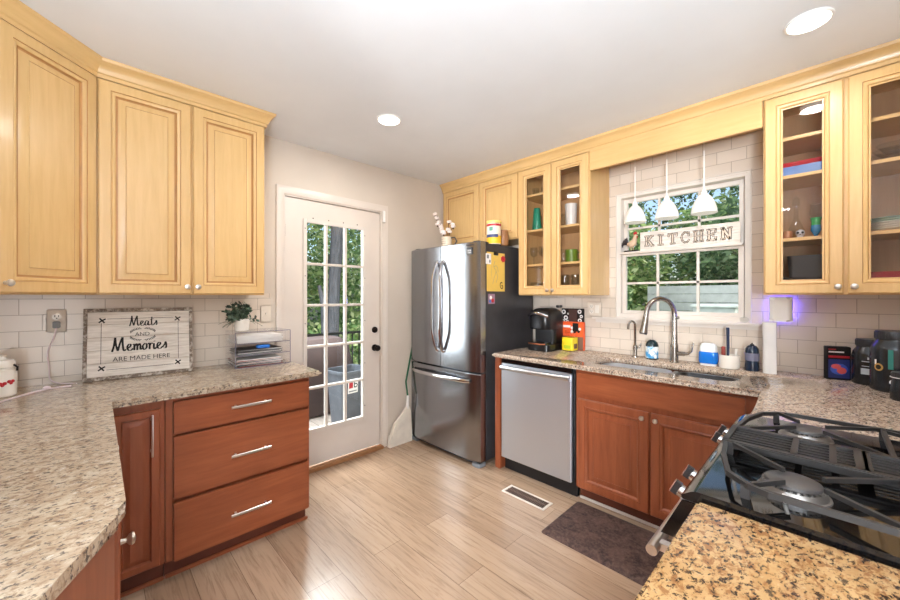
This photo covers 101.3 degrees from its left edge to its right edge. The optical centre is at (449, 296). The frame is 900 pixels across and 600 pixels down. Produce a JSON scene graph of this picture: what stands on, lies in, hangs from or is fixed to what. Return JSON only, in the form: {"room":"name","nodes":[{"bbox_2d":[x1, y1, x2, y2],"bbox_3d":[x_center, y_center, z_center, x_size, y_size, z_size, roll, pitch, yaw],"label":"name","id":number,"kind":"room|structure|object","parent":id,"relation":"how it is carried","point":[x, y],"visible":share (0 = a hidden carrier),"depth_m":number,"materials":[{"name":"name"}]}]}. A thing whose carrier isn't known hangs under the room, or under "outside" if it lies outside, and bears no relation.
{"room":"kitchen","nodes":[
{"label":"kitchen","id":0,"kind":"room"},
{"bbox_2d":[309,413,330,428],"bbox_3d":[-1.379,1.435,4.396,3.763,0.030,2.280,0,0,-44],"label":"deck","id":1,"kind":"object","parent":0,"point":[316,421],"visible":0.02,"depth_m":4.21,"materials":[{"name":"wood"}]},
{"bbox_2d":[307,336,351,417],"bbox_3d":[-1.688,0.970,4.569,0.840,0.900,0.560,0,0,-44],"label":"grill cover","id":2,"kind":"object","parent":1,"relation":"on","point":[315,356],"visible":0.12,"depth_m":4.36,"materials":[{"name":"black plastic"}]},
{"bbox_2d":[307,330,360,364],"bbox_3d":[-2.126,0.960,5.161,3.660,0.920,0.050,0,0,-44],"label":"deck railing","id":3,"kind":"object","parent":1,"relation":"on","point":[359,331],"visible":0.07,"depth_m":5.73,"materials":[{"name":"black plastic"}]},
{"bbox_2d":[328,364,360,422],"bbox_3d":[-1.108,1.103,4.031,0.360,0.632,0.410,0,0,38],"label":"trash bin","id":4,"kind":"object","parent":1,"relation":"on","point":[335,374],"visible":0.62,"depth_m":3.90,"materials":[{"name":"plastic"}]},
{"bbox_2d":[264,135,442,435],"bbox_3d":[-2.368,0.105,1.713,7.240,2.520,0.120,0,0,-44],"label":"wall","id":5,"kind":"structure","parent":0,"point":[411,202],"depth_m":3.40,"materials":[{"name":"beige paint"}]},
{"bbox_2d":[0,18,95,294],"bbox_3d":[-1.959,-0.576,1.585,0.634,1.138,0.623,0,0,-44],"label":"upper cabinet","id":6,"kind":"object","parent":5,"relation":"attached to","point":[48,101],"visible":1,"depth_m":1.56,"materials":[{"name":"brown wood"}]},
{"bbox_2d":[0,293,270,386],"bbox_3d":[-1.853,0.223,2.126,1.555,0.485,0.008,0,0,-44],"label":"wall tile","id":7,"kind":"structure","parent":5,"relation":"attached to","point":[25,339],"depth_m":1.98,"materials":[{"name":"tile"}]},
{"bbox_2d":[47,309,66,331],"bbox_3d":[-2.050,0.128,1.922,0.072,0.118,0.009,0,0,-44],"label":"wall outlet","id":8,"kind":"object","parent":7,"relation":"attached to","point":[53,315],"visible":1,"depth_m":1.92,"materials":[{"name":"white plastic"}]},
{"bbox_2d":[47,321,76,383],"bbox_3d":[-1.988,0.291,1.907,0.142,0.320,0.046,0,0,-4],"label":"charger","id":9,"kind":"object","parent":7,"relation":"attached to","point":[56,324],"visible":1,"depth_m":1.89,"materials":[{"name":"grey plastic"}]},
{"bbox_2d":[260,305,270,321],"bbox_3d":[-1.313,0.126,2.634,0.072,0.118,0.018,0,0,-44],"label":"light switch","id":10,"kind":"object","parent":7,"relation":"attached to","point":[265,311],"visible":1,"depth_m":2.63,"materials":[{"name":"white plastic"}]},
{"bbox_2d":[96,77,263,294],"bbox_3d":[-1.549,-0.576,2.169,0.770,1.138,0.367,0,0,-44],"label":"upper cabinet","id":11,"kind":"object","parent":5,"relation":"attached to","point":[180,186],"visible":0.91,"depth_m":2.01,"materials":[{"name":"brown wood"}]},
{"bbox_2d":[0,0,275,129],"bbox_3d":[-1.464,-1.112,1.948,0.364,0.084,1.290,0,0,23],"label":"crown molding","id":12,"kind":"structure","parent":11,"relation":"attached to","point":[16,13],"depth_m":1.83,"materials":[{"name":"brown wood"}]},
{"bbox_2d":[276,184,387,446],"bbox_3d":[-0.967,0.302,3.079,0.858,2.125,0.120,0,0,-44],"label":"door frame","id":13,"kind":"structure","parent":5,"relation":"attached to","point":[287,195],"depth_m":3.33,"materials":[{"name":"paint"}]},
{"bbox_2d":[285,196,380,465],"bbox_3d":[-0.932,0.292,3.036,0.844,2.082,0.106,0,0,-44],"label":"door","id":14,"kind":"structure","parent":5,"relation":"in","point":[327,441],"depth_m":3.06,"materials":[{"name":"paint"}]},
{"bbox_2d":[309,444,383,473],"bbox_3d":[-0.915,1.351,3.026,0.854,0.028,0.060,0,0,-44],"label":"trim","id":15,"kind":"structure","parent":5,"relation":"attached to","point":[348,457],"depth_m":3.04,"materials":[{"name":"brown wood"}]},
{"bbox_2d":[120,439,673,599],"bbox_3d":[-0.121,1.395,-0.593,7.240,0.060,6.560,0,0,-44],"label":"floor","id":16,"kind":"structure","parent":0,"point":[411,520],"depth_m":2.00,"materials":[{"name":"brown wood"}]},
{"bbox_2d":[55,445,135,599],"bbox_3d":[-1.179,0.924,0.827,0.690,0.882,1.550,0,0,-44],"label":"base cabinet","id":17,"kind":"object","parent":16,"relation":"on","point":[99,579],"visible":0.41,"depth_m":0.74,"materials":[{"name":"brown wood"}]},
{"bbox_2d":[0,359,321,599],"bbox_3d":[-1.050,0.466,1.358,1.614,0.030,2.211,0,0,-44],"label":"countertop","id":18,"kind":"structure","parent":17,"relation":"on","point":[62,493],"depth_m":0.97,"materials":[{"name":"beige stone"}]},
{"bbox_2d":[0,354,18,397],"bbox_3d":[-2.021,0.356,1.658,0.105,0.188,0.100,0,0,31],"label":"ceramic jar","id":19,"kind":"object","parent":18,"relation":"on","point":[8,373],"visible":1,"depth_m":1.65,"materials":[{"name":"white ceramic"}]},
{"bbox_2d":[0,385,70,402],"bbox_3d":[-1.914,0.441,1.651,0.062,0.020,0.384,0,0,-1],"label":"cable","id":20,"kind":"object","parent":18,"relation":"on","point":[45,387],"visible":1,"depth_m":1.73,"materials":[{"name":"plastic"}]},
{"bbox_2d":[82,307,192,381],"bbox_3d":[-1.755,0.260,2.099,0.475,0.384,0.079,0,0,-39],"label":"framed sign","id":21,"kind":"object","parent":18,"relation":"on","point":[154,319],"visible":1,"depth_m":2.08,"materials":[{"name":"white wood"}]},
{"bbox_2d":[226,327,290,368],"bbox_3d":[-1.287,0.338,2.474,0.336,0.225,0.240,0,0,-44],"label":"paper tray","id":22,"kind":"object","parent":18,"relation":"on","point":[274,328],"visible":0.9,"depth_m":2.42,"materials":[{"name":"clear plastic"}]},
{"bbox_2d":[218,301,261,330],"bbox_3d":[-1.355,0.127,2.378,0.248,0.196,0.218,0,0,-44],"label":"potted plant","id":23,"kind":"object","parent":22,"relation":"on","point":[238,315],"visible":1,"depth_m":2.37,"materials":[{"name":"green plant"}]},
{"bbox_2d":[228,353,282,367],"bbox_3d":[-1.298,0.426,2.461,0.289,0.041,0.222,0,0,-44],"label":"paper stack","id":24,"kind":"object","parent":22,"relation":"in","point":[255,360],"visible":0.96,"depth_m":2.40,"materials":[{"name":"paper"}]},
{"bbox_2d":[228,332,282,343],"bbox_3d":[-1.294,0.276,2.463,0.293,0.045,0.226,0,0,-44],"label":"paper stack","id":25,"kind":"object","parent":22,"relation":"in","point":[263,336],"visible":1,"depth_m":2.40,"materials":[{"name":"paper"}]},
{"bbox_2d":[229,344,281,355],"bbox_3d":[-1.293,0.356,2.463,0.282,0.032,0.205,0,0,-44],"label":"paper stack","id":26,"kind":"object","parent":22,"relation":"in","point":[248,350],"visible":0.96,"depth_m":2.40,"materials":[{"name":"white paper"}]},
{"bbox_2d":[113,400,164,597],"bbox_3d":[-1.622,0.924,1.869,0.219,0.882,0.660,0,0,-44],"label":"base cabinet","id":27,"kind":"object","parent":16,"relation":"on","point":[140,429],"visible":0.7,"depth_m":1.69,"materials":[{"name":"brown wood"}]},
{"bbox_2d":[163,377,308,578],"bbox_3d":[-1.292,0.924,2.192,0.700,0.882,0.656,0,0,-44],"label":"base cabinet","id":28,"kind":"object","parent":16,"relation":"on","point":[237,460],"visible":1,"depth_m":1.93,"materials":[{"name":"brown wood"}]},
{"bbox_2d":[387,347,411,447],"bbox_3d":[-0.437,0.839,3.458,0.358,1.051,0.072,0,0,-44],"label":"broom","id":29,"kind":"object","parent":16,"relation":"on","point":[401,432],"visible":0.88,"depth_m":3.42,"materials":[{"name":"white plastic"}]},
{"bbox_2d":[412,240,532,468],"bbox_3d":[0.167,0.459,3.452,0.851,1.812,0.876,0,0,-44],"label":"fridge","id":30,"kind":"object","parent":16,"relation":"on","point":[456,333],"visible":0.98,"depth_m":3.11,"materials":[{"name":"silver metal"}]},
{"bbox_2d":[441,236,456,245],"bbox_3d":[-0.013,-0.488,3.357,0.097,0.105,0.150,0,0,-44],"label":"mug","id":31,"kind":"object","parent":30,"relation":"on","point":[445,240],"visible":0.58,"depth_m":3.34,"materials":[{"name":"beige ceramic"}]},
{"bbox_2d":[433,212,455,235],"bbox_3d":[-0.055,-0.618,3.401,0.100,0.345,0.275,0,0,-44],"label":"stems","id":32,"kind":"object","parent":31,"relation":"in","point":[442,231],"visible":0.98,"depth_m":3.39,"materials":[{"name":"plant"}]},
{"bbox_2d":[486,220,500,244],"bbox_3d":[0.371,-0.533,3.115,0.126,0.196,0.125,0,0,-44],"label":"canister","id":33,"kind":"object","parent":30,"relation":"on","point":[493,226],"visible":0.94,"depth_m":3.06,"materials":[{"name":"plastic"}]},
{"bbox_2d":[487,252,504,290],"bbox_3d":[0.380,-0.200,3.052,0.235,0.320,0.002,0,0,-44],"label":"drawing","id":34,"kind":"object","parent":30,"relation":"attached to","point":[496,269],"visible":1,"depth_m":3.06,"materials":[{"name":"yellow paper"}]},
{"bbox_2d":[495,357,504,467],"bbox_3d":[0.601,0.924,3.150,0.622,0.882,0.052,0,0,-44],"label":"end panel","id":35,"kind":"object","parent":16,"relation":"on","point":[499,459],"visible":0.27,"depth_m":2.93,"materials":[{"name":"brown wood"}]},
{"bbox_2d":[502,485,552,510],"bbox_3d":[0.518,1.362,2.502,0.116,0.006,0.336,0,0,-44],"label":"floor vent","id":36,"kind":"object","parent":16,"relation":"in","point":[542,504],"visible":1,"depth_m":2.49,"materials":[{"name":"metal"}]},
{"bbox_2d":[499,358,578,496],"bbox_3d":[0.807,0.928,2.875,0.650,0.874,0.614,0,0,-44],"label":"dishwasher","id":37,"kind":"object","parent":16,"relation":"on","point":[539,400],"visible":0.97,"depth_m":2.65,"materials":[{"name":"silver metal"}]},
{"bbox_2d":[572,369,575,483],"bbox_3d":[0.836,0.879,2.903,0.570,0.772,0.614,0,0,-44],"label":"tub","id":38,"kind":"object","parent":37,"relation":"in","point":[573,370],"depth_m":2.49,"materials":[{"name":"black plastic"}]},
{"bbox_2d":[542,502,671,585],"bbox_3d":[0.987,1.357,1.984,0.460,0.015,0.863,0,0,-44],"label":"floor mat","id":39,"kind":"object","parent":16,"relation":"on","point":[613,542],"visible":0.68,"depth_m":2.05,"materials":[{"name":"fabric"}]},
{"bbox_2d":[576,362,758,528],"bbox_3d":[1.378,0.924,2.333,0.669,0.882,0.938,0,0,-44],"label":"base cabinet","id":40,"kind":"object","parent":16,"relation":"on","point":[635,437],"visible":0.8,"depth_m":2.17,"materials":[{"name":"brown wood"}]},
{"bbox_2d":[645,412,899,569],"bbox_3d":[1.013,0.880,0.899,0.775,0.969,0.774,0,0,-44],"label":"gas stove","id":41,"kind":"object","parent":16,"relation":"on","point":[830,486],"visible":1,"depth_m":0.84,"materials":[{"name":"black metal"}]},
{"bbox_3d":[0.570,0.924,0.364,0.585,0.882,0.626,0,0,-44],"label":"cabinet","id":42,"kind":"object","parent":16,"relation":"on","visible":0},
{"bbox_2d":[635,502,899,599],"bbox_3d":[0.560,0.466,0.374,0.604,0.030,0.657,0,0,-44],"label":"countertop","id":43,"kind":"structure","parent":42,"relation":"on","point":[715,554],"depth_m":0.61,"materials":[{"name":"beige stone"}]},
{"bbox_2d":[20,0,899,184],"bbox_3d":[-0.121,-1.215,-0.593,7.240,0.120,6.560,0,0,-44],"label":"ceiling","id":44,"kind":"structure","parent":0,"point":[473,86],"depth_m":1.77,"materials":[{"name":"paint"}]},
{"bbox_2d":[377,114,400,125],"bbox_3d":[-0.399,-1.149,2.410,0.156,0.009,0.156,0,0,-44],"label":"recessed light","id":45,"kind":"object","parent":44,"relation":"in","point":[384,119],"visible":1,"depth_m":2.40,"materials":[{"name":"white plastic"}]},
{"bbox_2d":[784,7,834,35],"bbox_3d":[1.505,-1.149,1.548,0.156,0.009,0.156,0,0,-44],"label":"recessed light","id":46,"kind":"object","parent":44,"relation":"in","point":[811,20],"visible":1,"depth_m":1.54,"materials":[{"name":"white plastic"}]},
{"bbox_2d":[507,245,539,340],"bbox_3d":[2.470,0.105,1.850,0.120,2.520,6.440,0,0,-44],"label":"wall","id":47,"kind":"structure","parent":0,"point":[536,298],"depth_m":3.48,"materials":[{"name":"beige paint"}]},
{"bbox_2d":[443,172,518,245],"bbox_3d":[0.381,-0.823,3.639,0.365,0.645,0.945,0,0,-44],"label":"upper cabinet","id":48,"kind":"object","parent":47,"relation":"attached to","point":[469,208],"visible":0.66,"depth_m":3.46,"materials":[{"name":"brown wood"}]},
{"bbox_2d":[519,151,608,294],"bbox_3d":[0.923,-0.576,3.058,0.389,1.138,0.631,0,0,-44],"label":"upper cabinet","id":49,"kind":"object","parent":47,"relation":"attached to","point":[556,184],"visible":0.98,"depth_m":2.94,"materials":[{"name":"brown wood"}]},
{"bbox_2d":[532,208,541,229],"bbox_3d":[0.759,-0.663,3.219,0.084,0.205,0.083,0,0,-44],"label":"cup","id":50,"kind":"object","parent":49,"relation":"on","point":[536,213],"visible":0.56,"depth_m":3.19,"materials":[{"name":"plastic"}]},
{"bbox_2d":[527,261,579,268],"bbox_3d":[0.944,-0.261,3.078,0.305,0.018,0.593,0,0,-44],"label":"shelf","id":51,"kind":"object","parent":49,"relation":"attached to","point":[572,264],"depth_m":3.13,"materials":[{"name":"brown wood"}]},
{"bbox_2d":[527,223,579,236],"bbox_3d":[0.944,-0.551,3.078,0.305,0.018,0.593,0,0,-44],"label":"shelf","id":52,"kind":"object","parent":49,"relation":"attached to","point":[569,230],"depth_m":3.11,"materials":[{"name":"brown wood"}]},
{"bbox_2d":[527,184,579,204],"bbox_3d":[0.944,-0.851,3.078,0.305,0.018,0.593,0,0,-44],"label":"shelf","id":53,"kind":"object","parent":49,"relation":"attached to","point":[571,193],"depth_m":3.11,"materials":[{"name":"brown wood"}]},
{"bbox_2d":[565,203,576,224],"bbox_3d":[0.982,-0.653,2.990,0.096,0.185,0.094,0,0,-44],"label":"cup","id":54,"kind":"object","parent":49,"relation":"on","point":[570,208],"visible":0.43,"depth_m":2.95,"materials":[{"name":"white plastic"}]},
{"bbox_2d":[565,249,579,261],"bbox_3d":[0.989,-0.323,2.978,0.096,0.105,0.116,0,0,-25],"label":"mug","id":55,"kind":"object","parent":49,"relation":"on","point":[570,254],"visible":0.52,"depth_m":2.95,"materials":[{"name":"ceramic"}]},
{"bbox_2d":[592,169,762,330],"bbox_3d":[1.611,-0.295,2.681,0.150,1.016,1.130,0,0,-44],"label":"window","id":56,"kind":"structure","parent":47,"relation":"in","point":[742,320],"depth_m":2.57,"materials":[{"name":"white paint"}]},
{"bbox_2d":[622,231,637,251],"bbox_3d":[1.383,-0.418,2.839,0.054,0.152,0.124,0,0,-44],"label":"rooster figurine","id":57,"kind":"object","parent":56,"relation":"on","point":[633,242],"visible":1,"depth_m":2.81,"materials":[{"name":"ceramic"}]},
{"bbox_2d":[640,221,740,250],"bbox_3d":[1.649,-0.410,2.574,0.013,0.138,0.598,0,0,-44],"label":"kitchen sign","id":58,"kind":"object","parent":56,"relation":"attached to","point":[730,232],"visible":1,"depth_m":2.54,"materials":[{"name":"white"}]},
{"bbox_2d":[540,129,899,375],"bbox_3d":[1.653,-0.295,2.596,0.008,1.520,2.330,0,0,-44],"label":"wall tile","id":59,"kind":"structure","parent":47,"relation":"attached to","point":[819,321],"depth_m":2.37,"materials":[{"name":"tile"}]},
{"bbox_2d":[588,302,601,315],"bbox_3d":[1.195,0.106,3.053,0.009,0.118,0.118,0,0,-44],"label":"wall outlet","id":60,"kind":"object","parent":59,"relation":"attached to","point":[594,308],"visible":1,"depth_m":3.05,"materials":[{"name":"white plastic"}]},
{"bbox_2d":[590,101,762,170],"bbox_3d":[1.496,-1.002,2.492,0.348,0.150,0.976,0,0,-44],"label":"valance","id":61,"kind":"object","parent":59,"relation":"attached to","point":[749,118],"visible":0.98,"depth_m":2.30,"materials":[{"name":"brown wood"}]},
{"bbox_2d":[624,167,645,224],"bbox_3d":[1.329,-0.781,2.648,0.144,0.506,0.144,0,0,-44],"label":"pendant lamp","id":62,"kind":"object","parent":61,"relation":"hanging from","point":[635,214],"visible":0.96,"depth_m":2.62,"materials":[{"name":"white glass"}]},
{"bbox_2d":[655,152,678,220],"bbox_3d":[1.471,-0.781,2.502,0.144,0.506,0.144,0,0,-44],"label":"pendant lamp","id":63,"kind":"object","parent":61,"relation":"hanging from","point":[667,210],"visible":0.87,"depth_m":2.47,"materials":[{"name":"white glass"}]},
{"bbox_2d":[691,150,717,215],"bbox_3d":[1.619,-0.781,2.350,0.144,0.506,0.144,0,0,-44],"label":"pendant lamp","id":64,"kind":"object","parent":61,"relation":"hanging from","point":[704,204],"visible":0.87,"depth_m":2.32,"materials":[{"name":"white glass"}]},
{"bbox_2d":[769,297,792,321],"bbox_3d":[1.979,0.078,2.205,0.070,0.150,0.108,0,0,-44],"label":"night light","id":65,"kind":"object","parent":59,"relation":"attached to","point":[780,308],"visible":1,"depth_m":2.18,"materials":[{"name":"white plastic"}]},
{"bbox_2d":[763,62,899,294],"bbox_3d":[2.074,-0.576,1.877,0.389,1.138,0.705,0,0,-44],"label":"upper cabinet","id":66,"kind":"object","parent":47,"relation":"attached to","point":[843,122],"visible":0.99,"depth_m":1.90,"materials":[{"name":"brown wood"}]},
{"bbox_2d":[783,161,821,175],"bbox_3d":[1.935,-0.672,2.026,0.200,0.050,0.210,0,0,-44],"label":"baking dish","id":67,"kind":"object","parent":66,"relation":"on","point":[814,166],"visible":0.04,"depth_m":1.96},
{"bbox_2d":[783,157,821,167],"bbox_3d":[1.932,-0.710,2.030,0.200,0.022,0.190,0,0,-44],"label":"serving tray","id":68,"kind":"object","parent":67,"relation":"on","point":[817,159],"visible":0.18,"depth_m":1.96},
{"bbox_2d":[783,277,821,279],"bbox_3d":[1.946,-0.063,2.015,0.230,0.075,0.240,0,0,-44],"label":"baking tray","id":69,"kind":"object","parent":66,"relation":"in","point":[788,278],"visible":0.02,"depth_m":1.95,"materials":[{"name":"metal"}]},
{"bbox_2d":[787,254,821,276],"bbox_3d":[1.974,-0.162,2.029,0.150,0.120,0.170,0,0,-44],"label":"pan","id":70,"kind":"object","parent":69,"relation":"on","point":[799,265],"visible":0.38,"depth_m":1.99,"materials":[{"name":"metal"}]},
{"bbox_2d":[810,217,821,235],"bbox_3d":[1.948,-0.364,1.963,0.046,0.106,0.046,0,0,-44],"label":"goblet","id":71,"kind":"object","parent":66,"relation":"on","point":[815,221],"visible":0.82,"depth_m":1.95,"materials":[{"name":"glass"}]},
{"bbox_2d":[783,229,899,246],"bbox_3d":[2.095,-0.302,1.897,0.305,0.018,0.667,0,0,-44],"label":"shelf","id":72,"kind":"object","parent":66,"relation":"attached to","point":[893,235],"depth_m":1.92,"materials":[{"name":"brown wood"}]},
{"bbox_2d":[783,156,899,190],"bbox_3d":[2.095,-0.638,1.897,0.305,0.018,0.667,0,0,-44],"label":"shelf","id":73,"kind":"object","parent":66,"relation":"attached to","point":[887,168],"depth_m":1.94,"materials":[{"name":"brown wood"}]},
{"bbox_2d":[783,112,899,156],"bbox_3d":[2.095,-0.841,1.897,0.305,0.018,0.667,0,0,-44],"label":"shelf","id":74,"kind":"object","parent":66,"relation":"attached to","point":[886,127],"depth_m":1.93,"materials":[{"name":"brown wood"}]},
{"bbox_2d":[871,271,899,277],"bbox_3d":[2.155,-0.071,1.801,0.220,0.092,0.230,0,0,-44],"label":"serving tray","id":75,"kind":"object","parent":66,"relation":"in","point":[881,274],"visible":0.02,"depth_m":1.75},
{"bbox_2d":[440,38,899,193],"bbox_3d":[1.050,-1.112,2.672,0.050,0.084,3.270,0,0,-44],"label":"crown molding","id":76,"kind":"structure","parent":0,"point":[887,53],"depth_m":2.16,"materials":[{"name":"brown wood"}]},
{"bbox_3d":[1.790,0.924,1.563,1.225,0.882,0.630,0,0,-44],"label":"cabinet","id":77,"kind":"object","parent":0,"visible":0},
{"bbox_2d":[492,347,899,440],"bbox_3d":[1.202,0.466,2.159,1.246,0.030,2.318,0,0,-44],"label":"countertop","id":78,"kind":"structure","parent":77,"relation":"on","point":[819,396],"depth_m":1.86,"materials":[{"name":"stone"}]},
{"bbox_2d":[528,305,562,351],"bbox_3d":[0.807,0.263,3.122,0.306,0.375,0.205,0,0,-44],"label":"coffee maker","id":79,"kind":"object","parent":78,"relation":"on","point":[547,323],"visible":0.97,"depth_m":3.06,"materials":[{"name":"black plastic"}]},
{"bbox_2d":[562,329,577,350],"bbox_3d":[0.990,0.363,3.045,0.098,0.174,0.098,0,0,-44],"label":"box","id":80,"kind":"object","parent":78,"relation":"on","point":[569,343],"visible":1,"depth_m":3.01,"materials":[{"name":"cardboard"}]},
{"bbox_2d":[562,308,583,321],"bbox_3d":[1.054,0.278,3.162,0.037,0.345,0.195,0,0,-44],"label":"snack box","id":81,"kind":"object","parent":78,"relation":"on","point":[569,314],"visible":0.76,"depth_m":3.14,"materials":[{"name":"black"}]},
{"bbox_2d":[563,321,584,350],"bbox_3d":[1.045,0.333,3.113,0.039,0.235,0.184,0,0,-44],"label":"snack box","id":82,"kind":"object","parent":78,"relation":"on","point":[577,329],"visible":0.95,"depth_m":3.07,"materials":[{"name":"cardboard"}]},
{"bbox_2d":[645,340,658,359],"bbox_3d":[1.450,0.374,2.646,0.083,0.153,0.083,0,0,-44],"label":"soap bottle","id":83,"kind":"object","parent":78,"relation":"on","point":[652,347],"visible":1,"depth_m":2.62,"materials":[{"name":"clear plastic"}]},
{"bbox_2d":[639,296,693,362],"bbox_3d":[1.449,0.226,2.502,0.346,0.451,0.111,0,0,3],"label":"kitchen faucet","id":84,"kind":"object","parent":78,"relation":"on","point":[674,353],"visible":1,"depth_m":2.50,"materials":[{"name":"silver metal"}]},
{"bbox_2d":[601,363,739,379],"bbox_3d":[1.333,0.573,2.319,0.319,0.180,0.786,0,0,-44],"label":"sink","id":85,"kind":"object","parent":78,"relation":"in","point":[645,368],"visible":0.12,"depth_m":2.54,"materials":[{"name":"metal"}]},
{"bbox_2d":[675,372,737,380],"bbox_3d":[1.481,0.564,2.149,0.244,0.176,0.298,0,0,-44],"label":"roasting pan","id":86,"kind":"object","parent":85,"relation":"in","point":[705,376],"visible":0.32,"depth_m":2.23,"materials":[{"name":"black metal"}]},
{"bbox_2d":[699,343,718,365],"bbox_3d":[1.685,0.378,2.404,0.068,0.146,0.106,0,0,-44],"label":"soap dispenser","id":87,"kind":"object","parent":78,"relation":"on","point":[708,353],"visible":1,"depth_m":2.38,"materials":[{"name":"white plastic"}]},
{"bbox_2d":[719,354,739,369],"bbox_3d":[1.743,0.408,2.302,0.106,0.085,0.106,0,0,-44],"label":"utensil cup","id":88,"kind":"object","parent":78,"relation":"on","point":[731,362],"visible":0.91,"depth_m":2.26,"materials":[{"name":"white ceramic"}]},
{"bbox_2d":[721,327,729,355],"bbox_3d":[1.730,0.319,2.317,0.043,0.245,0.020,0,0,35],"label":"dish brush","id":89,"kind":"object","parent":88,"relation":"in","point":[723,348],"visible":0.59,"depth_m":2.31,"materials":[{"name":"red plastic"}]},
{"bbox_2d":[744,343,759,371],"bbox_3d":[1.827,0.366,2.231,0.072,0.168,0.071,0,0,-44],"label":"soap bottle","id":90,"kind":"object","parent":78,"relation":"on","point":[752,355],"visible":1,"depth_m":2.21,"materials":[{"name":"blue plastic"}]},
{"bbox_2d":[763,322,776,373],"bbox_3d":[1.871,0.301,2.157,0.063,0.298,0.065,0,0,-44],"label":"paper towel roll","id":91,"kind":"object","parent":78,"relation":"on","point":[769,328],"visible":1,"depth_m":2.13,"materials":[{"name":"paper"}]},
{"bbox_2d":[824,345,850,380],"bbox_3d":[2.102,0.361,2.002,0.096,0.178,0.043,0,0,26],"label":"box","id":92,"kind":"object","parent":78,"relation":"on","point":[837,359],"visible":0.99,"depth_m":1.99,"materials":[{"name":"black"}]},
{"bbox_2d":[828,349,849,378],"bbox_3d":[2.093,0.362,1.984,0.084,0.156,0.003,0,0,26],"label":"print","id":93,"kind":"object","parent":92,"relation":"attached to","point":[837,368],"depth_m":1.99},
{"bbox_2d":[851,338,874,385],"bbox_3d":[2.156,0.335,1.892,0.132,0.231,0.132,0,0,-44],"label":"tub","id":94,"kind":"object","parent":78,"relation":"on","point":[860,353],"visible":0.54,"depth_m":1.88,"materials":[{"name":"black plastic"}]},
{"bbox_2d":[869,330,899,392],"bbox_3d":[2.113,0.308,1.749,0.166,0.285,0.164,0,0,-44],"label":"tub","id":95,"kind":"object","parent":78,"relation":"on","point":[884,351],"visible":0.91,"depth_m":1.73,"materials":[{"name":"black plastic"}]},
{"bbox_2d":[874,350,892,383],"bbox_3d":[2.060,0.331,1.707,0.031,0.161,0.128,0,0,-39],"label":"print","id":96,"kind":"object","parent":95,"relation":"attached to","point":[883,359],"depth_m":1.73,"materials":[{"name":"black paper"}]},
{"bbox_2d":[889,371,899,400],"bbox_3d":[1.968,0.391,1.591,0.094,0.120,0.094,0,0,-44],"label":"tub","id":97,"kind":"object","parent":78,"relation":"on","point":[894,390],"visible":1,"depth_m":1.59,"materials":[{"name":"black plastic"}]},
{"label":"outside","id":98,"kind":"structure","parent":0,"visible":0},
{"bbox_3d":[12.876,2.215,6.232,20.860,0.100,14.950,0,0,-44],"label":"ground","id":99,"kind":"structure","parent":98,"visible":0},
{"bbox_2d":[647,285,737,311],"bbox_3d":[4.810,0.986,6.462,0.110,2.358,2.460,0,0,-44],"label":"fence","id":100,"kind":"object","parent":99,"relation":"on","point":[726,294],"visible":0.14,"depth_m":6.78,"materials":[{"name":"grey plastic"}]},
{"bbox_2d":[666,195,738,310],"bbox_3d":[7.477,-0.333,10.384,2.614,5.001,2.644,0,0,-20],"label":"tree","id":101,"kind":"object","parent":99,"relation":"on","point":[680,275],"visible":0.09,"depth_m":10.44,"materials":[{"name":"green plant"}]},
{"bbox_2d":[679,195,738,310],"bbox_3d":[6.160,0.039,7.579,2.469,4.258,2.508,0,0,-44],"label":"tree","id":102,"kind":"object","parent":99,"relation":"on","point":[717,263],"visible":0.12,"depth_m":7.53,"materials":[{"name":"green plant"}]},
{"bbox_2d":[690,304,737,312],"bbox_3d":[4.399,1.150,6.103,0.480,2.030,0.620,0,0,-44],"label":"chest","id":103,"kind":"object","parent":99,"relation":"on","point":[721,308],"visible":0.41,"depth_m":5.93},
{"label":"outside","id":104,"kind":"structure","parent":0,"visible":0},
{"bbox_2d":[307,326,360,359],"bbox_3d":[-1.873,2.215,18.396,25.000,0.100,23.040,0,0,-44],"label":"yard","id":105,"kind":"structure","parent":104,"point":[309,326],"depth_m":15.57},
{"bbox_2d":[317,226,342,336],"bbox_3d":[-2.296,-0.892,7.106,3.566,6.120,2.476,0,0,-44],"label":"tree","id":106,"kind":"object","parent":105,"relation":"on","point":[336,241],"visible":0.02,"depth_m":6.45,"materials":[{"name":"grey plant"}]},
{"bbox_2d":[307,223,360,355],"bbox_3d":[-3.018,0.048,9.047,2.488,4.241,2.495,0,0,-44],"label":"tree","id":107,"kind":"object","parent":105,"relation":"on","point":[315,272],"visible":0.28,"depth_m":8.66,"materials":[{"name":"green plant"}]},
{"bbox_2d":[307,223,360,334],"bbox_3d":[-3.928,-0.312,12.075,2.626,4.960,2.632,0,0,-44],"label":"tree","id":108,"kind":"object","parent":105,"relation":"on","point":[350,232],"visible":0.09,"depth_m":11.72,"materials":[{"name":"green plant"}]},
{"bbox_2d":[339,315,360,364],"bbox_3d":[-1.741,1.280,7.803,1.755,1.838,1.074,0,0,-44],"label":"shrub","id":109,"kind":"object","parent":105,"relation":"on","point":[355,327],"visible":0.08,"depth_m":7.48,"materials":[{"name":"green plant"}]},
{"bbox_2d":[627,204,657,309],"bbox_3d":[5.516,-0.488,12.378,2.743,5.310,2.745,0,0,-42],"label":"tree","id":110,"kind":"object","parent":105,"relation":"on","point":[648,213],"visible":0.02,"depth_m":11.70,"materials":[{"name":"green plant"}]},
{"bbox_2d":[627,222,675,310],"bbox_3d":[4.387,0.083,9.409,2.421,4.169,2.494,0,0,-44],"label":"tree","id":111,"kind":"object","parent":105,"relation":"on","point":[643,274],"visible":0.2,"depth_m":8.71,"materials":[{"name":"green plant"}]},
{"bbox_2d":[652,186,738,285],"bbox_3d":[9.018,-1.206,13.107,3.195,6.745,3.257,0,0,-19],"label":"tree","id":112,"kind":"object","parent":105,"relation":"on","point":[731,190],"visible":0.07,"depth_m":13.00,"materials":[{"name":"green plant"}]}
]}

